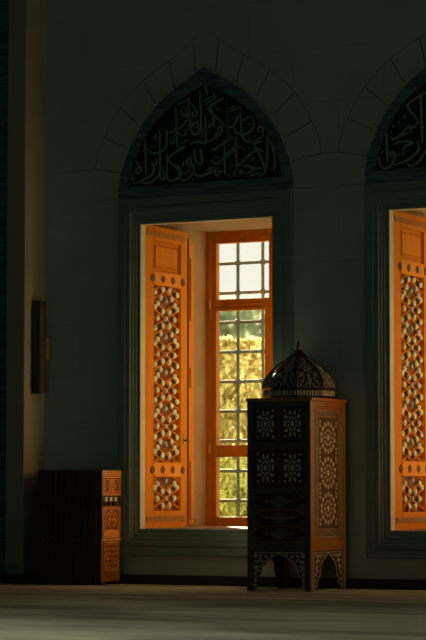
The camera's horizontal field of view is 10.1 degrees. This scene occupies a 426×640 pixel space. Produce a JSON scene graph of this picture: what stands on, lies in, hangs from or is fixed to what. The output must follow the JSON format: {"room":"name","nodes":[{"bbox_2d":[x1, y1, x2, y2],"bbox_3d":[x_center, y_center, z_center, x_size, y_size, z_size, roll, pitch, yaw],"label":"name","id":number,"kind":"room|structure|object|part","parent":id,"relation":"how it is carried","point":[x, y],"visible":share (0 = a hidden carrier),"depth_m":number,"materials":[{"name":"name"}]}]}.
{"room":"mosque","nodes":[
{"label":"mosque","id":0,"kind":"room"},
{"bbox_2d":[0,582,425,639],"bbox_3d":[-1.617,0.952,3.532,22.000,0.200,22.000,-2,-5,28],"label":"floor","id":1,"kind":"structure","parent":0,"point":[28,611],"depth_m":11.78,"materials":[{"name":"carpet"}]},
{"bbox_2d":[85,470,105,584],"bbox_3d":[-0.735,1.321,15.307,0.044,0.727,0.246,-2,-5,28],"label":"book stand","id":2,"kind":"object","parent":1,"relation":"on","point":[87,472],"visible":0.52,"depth_m":15.20,"materials":[{"name":"brown wood"}]},
{"bbox_2d":[90,470,111,584],"bbox_3d":[-0.700,1.319,15.280,0.044,0.727,0.246,-2,-5,28],"label":"book stand","id":3,"kind":"object","parent":1,"relation":"on","point":[93,540],"visible":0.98,"depth_m":15.18,"materials":[{"name":"brown wood"}]},
{"bbox_2d":[97,470,121,584],"bbox_3d":[-0.660,1.318,15.264,0.044,0.727,0.246,-2,-5,28],"label":"book stand","id":4,"kind":"object","parent":1,"relation":"on","point":[108,481],"visible":1,"depth_m":15.22,"materials":[{"name":"brown wood"}]},
{"bbox_3d":[-0.649,1.500,15.246,0.006,0.182,0.176,-2,-5,28],"label":"panel","id":5,"kind":"part","parent":4,"relation":"part of","materials":[{"name":"brown wood"}]},
{"bbox_2d":[246,333,347,591],"bbox_3d":[0.512,0.852,14.537,0.440,1.554,0.518,-2,-5,28],"label":"cabinet","id":6,"kind":"object","parent":1,"relation":"on","point":[296,432],"visible":1,"depth_m":14.35,"materials":[{"name":"brown wood"}]},
{"bbox_3d":[0.316,0.885,14.359,0.171,0.228,0.014,-2,-5,28],"label":"door","id":7,"kind":"part","parent":6,"relation":"part of","materials":[{"name":"brown wood"}]},
{"bbox_3d":[0.316,0.622,14.378,0.171,0.222,0.014,-2,-5,28],"label":"door","id":8,"kind":"part","parent":6,"relation":"part of","materials":[{"name":"brown wood"}]},
{"bbox_3d":[0.395,1.082,14.304,0.354,0.086,0.013,-2,-5,28],"label":"drawer","id":9,"kind":"part","parent":6,"relation":"part of","materials":[{"name":"brown wood"}]},
{"bbox_3d":[0.392,1.049,14.300,0.418,1.128,0.005,-2,-5,28],"label":"frame","id":10,"kind":"part","parent":6,"relation":"part of","materials":[{"name":"brown wood"}]},
{"bbox_3d":[0.395,1.274,14.290,0.354,0.086,0.013,-2,-5,28],"label":"drawer","id":11,"kind":"part","parent":6,"relation":"part of","materials":[{"name":"brown wood"}]},
{"bbox_3d":[0.395,1.178,14.297,0.354,0.086,0.013,-2,-5,28],"label":"drawer","id":12,"kind":"part","parent":6,"relation":"part of","materials":[{"name":"brown wood"}]},
{"bbox_3d":[0.474,0.879,14.276,0.171,0.228,0.014,-2,-5,28],"label":"door","id":13,"kind":"part","parent":6,"relation":"part of","materials":[{"name":"brown wood"}]},
{"bbox_3d":[0.474,0.617,14.295,0.171,0.222,0.014,-2,-5,28],"label":"door","id":14,"kind":"part","parent":6,"relation":"part of","materials":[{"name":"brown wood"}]},
{"bbox_3d":[0.690,0.928,14.449,0.004,0.802,0.394,-2,-5,28],"label":"panel","id":15,"kind":"part","parent":6,"relation":"part of","materials":[{"name":"brown wood"}]},
{"bbox_2d":[45,0,425,579],"bbox_3d":[3.755,-2.415,14.032,22.000,8.000,1.120,-2,-5,28],"label":"wall","id":16,"kind":"structure","parent":0,"point":[99,52],"depth_m":15.24,"materials":[{"name":"paint"}]},
{"bbox_2d":[0,0,8,581],"bbox_3d":[-1.805,-2.255,16.284,1.255,8.000,0.050,-2,-5,28],"label":"trim","id":17,"kind":"structure","parent":16,"relation":"attached to","point":[4,4],"depth_m":15.91,"materials":[{"name":"stone"}]},
{"bbox_2d":[5,0,46,573],"bbox_3d":[-1.222,-2.285,15.861,0.138,8.000,0.260,-2,-5,28],"label":"pilaster","id":18,"kind":"object","parent":16,"relation":"attached to","point":[27,29],"visible":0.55,"depth_m":15.63,"materials":[{"name":"paint"}]},
{"bbox_2d":[32,301,48,393],"bbox_3d":[-1.151,0.178,15.595,0.072,0.606,0.199,-2,-5,28],"label":"wall speaker","id":19,"kind":"object","parent":18,"relation":"attached to","point":[40,343],"visible":1,"depth_m":15.57,"materials":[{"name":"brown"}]},
{"bbox_2d":[145,225,193,527],"bbox_3d":[-0.274,0.382,15.794,0.103,1.965,0.722,-2,-5,28],"label":"window shutter","id":20,"kind":"object","parent":16,"relation":"attached to","point":[169,254],"visible":0.99,"depth_m":15.78,"materials":[{"name":"brown wood"}]},
{"bbox_3d":[-0.307,-0.409,15.799,0.012,0.156,0.322,-2,-5,28],"label":"raised panel","id":21,"kind":"part","parent":20,"relation":"part of","materials":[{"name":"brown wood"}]},
{"bbox_3d":[-0.176,0.798,15.899,0.053,0.052,0.038,-2,-5,28],"label":"knob","id":22,"kind":"part","parent":20,"relation":"part of","materials":[{"name":"brown metal"}]},
{"bbox_2d":[71,31,329,200],"bbox_3d":[-0.104,-1.321,15.350,1.872,1.049,0.002,-2,-5,28],"label":"trim","id":23,"kind":"structure","parent":16,"relation":"attached to","point":[205,31],"depth_m":15.31,"materials":[{"name":"grey"}]},
{"bbox_2d":[117,188,293,556],"bbox_3d":[-0.041,0.344,15.215,1.250,2.293,0.094,-2,-5,28],"label":"trim","id":24,"kind":"structure","parent":16,"relation":"attached to","point":[134,214],"depth_m":15.36,"materials":[{"name":"teal stone"}]},
{"bbox_2d":[118,68,292,198],"bbox_3d":[-0.056,-1.206,15.296,1.240,0.807,0.034,-2,-5,28],"label":"inscription panel","id":25,"kind":"object","parent":16,"relation":"attached to","point":[207,135],"visible":1,"depth_m":15.28,"materials":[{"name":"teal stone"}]},
{"bbox_2d":[151,218,271,528],"bbox_3d":[0.199,0.352,15.673,1.066,2.008,0.940,-2,-5,28],"label":"window recess","id":26,"kind":"structure","parent":16,"relation":"attached to","point":[196,232],"depth_m":16.24,"materials":[{"name":"paint"}]},
{"bbox_2d":[2,573,425,589],"bbox_3d":[1.951,1.556,13.912,7.345,0.062,0.272,-2,-5,28],"label":"baseboard","id":27,"kind":"structure","parent":16,"relation":"attached to","point":[296,582],"depth_m":15.00,"materials":[{"name":"brown"}]},
{"bbox_2d":[220,457,246,516],"bbox_3d":[0.150,1.135,16.312,0.199,0.399,0.047,-2,-5,28],"label":"window grille","id":28,"kind":"object","parent":16,"relation":"in","point":[237,470],"depth_m":16.29,"materials":[{"name":"grey metal"}]},
{"bbox_2d":[206,229,271,525],"bbox_3d":[0.430,0.383,16.112,1.066,2.008,0.085,-2,-5,28],"label":"window","id":29,"kind":"structure","parent":16,"relation":"in","point":[214,306],"depth_m":16.29,"materials":[{"name":"orange wood"}]},
{"bbox_3d":[0.209,-0.340,16.292,0.468,0.454,0.048,-2,-5,28],"label":"sash","id":30,"kind":"part","parent":29,"relation":"part of","materials":[{"name":"orange wood"}]},
{"bbox_3d":[0.208,0.632,16.220,0.468,1.443,0.054,-2,-5,28],"label":"sash","id":31,"kind":"part","parent":29,"relation":"part of","materials":[{"name":"orange wood"}]},
{"bbox_2d":[220,310,264,444],"bbox_3d":[0.211,0.394,16.332,0.336,0.906,0.047,-2,-5,28],"label":"window grille","id":32,"kind":"object","parent":16,"relation":"in","point":[238,381],"depth_m":16.33,"materials":[{"name":"grey metal"}]},
{"bbox_2d":[219,242,268,298],"bbox_3d":[0.221,-0.335,16.378,0.375,0.378,0.047,-2,-5,28],"label":"window grille","id":33,"kind":"object","parent":16,"relation":"in","point":[262,291],"depth_m":16.38,"materials":[{"name":"grey metal"}]},
{"bbox_2d":[330,32,425,185],"bbox_3d":[1.497,-1.381,14.512,1.744,1.049,0.002,-2,-5,28],"label":"trim","id":34,"kind":"structure","parent":16,"relation":"attached to","point":[425,32],"depth_m":14.78,"materials":[{"name":"grey"}]},
{"bbox_2d":[364,179,425,558],"bbox_3d":[1.503,0.287,14.406,1.250,2.293,0.094,-2,-5,28],"label":"trim","id":35,"kind":"structure","parent":16,"relation":"attached to","point":[381,199],"depth_m":14.62,"materials":[{"name":"teal stone"}]},
{"bbox_2d":[365,68,425,182],"bbox_3d":[1.488,-1.263,14.488,1.240,0.807,0.034,-2,-5,28],"label":"inscription panel","id":36,"kind":"object","parent":16,"relation":"attached to","point":[397,152],"visible":1,"depth_m":14.64,"materials":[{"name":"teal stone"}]},
{"bbox_2d":[393,211,425,529],"bbox_3d":[1.270,0.325,14.986,0.103,1.965,0.722,-2,-5,28],"label":"window shutter","id":37,"kind":"object","parent":16,"relation":"attached to","point":[409,231],"visible":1,"depth_m":14.92,"materials":[{"name":"brown wood"}]},
{"bbox_3d":[1.237,-0.466,14.990,0.012,0.156,0.322,-2,-5,28],"label":"raised panel","id":38,"kind":"part","parent":37,"relation":"part of","materials":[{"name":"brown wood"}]},
{"bbox_2d":[395,209,425,530],"bbox_3d":[1.744,0.295,14.865,1.066,2.008,0.940,-2,-5,28],"label":"trim","id":39,"kind":"structure","parent":16,"relation":"attached to","point":[421,213],"depth_m":15.12,"materials":[{"name":"paint"}]},
{"label":"outside","id":40,"kind":"structure","parent":0,"visible":0},
{"bbox_3d":[0.149,2.216,69.379,100.000,6.483,93.880,-2,-5,28],"label":"ground","id":41,"kind":"structure","parent":40,"visible":0},
{"bbox_2d":[220,457,246,516],"bbox_3d":[0.188,1.421,18.367,1.170,0.937,0.921,-2,-5,28],"label":"shrub","id":42,"kind":"object","parent":41,"relation":"on","point":[228,486],"visible":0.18,"depth_m":18.07,"materials":[{"name":"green plant"}]},
{"bbox_2d":[219,294,260,428],"bbox_3d":[0.388,1.657,44.987,4.191,4.234,3.419,-2,-5,28],"label":"tree","id":43,"kind":"object","parent":41,"relation":"on","point":[253,329],"visible":0.06,"depth_m":44.38,"materials":[{"name":"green plant"}]},
{"bbox_2d":[220,335,260,466],"bbox_3d":[0.208,1.109,21.046,1.648,1.980,1.068,-2,-5,28],"label":"shrub","id":44,"kind":"object","parent":41,"relation":"on","point":[249,367],"visible":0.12,"depth_m":21.00,"materials":[{"name":"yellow plant"}]}
]}

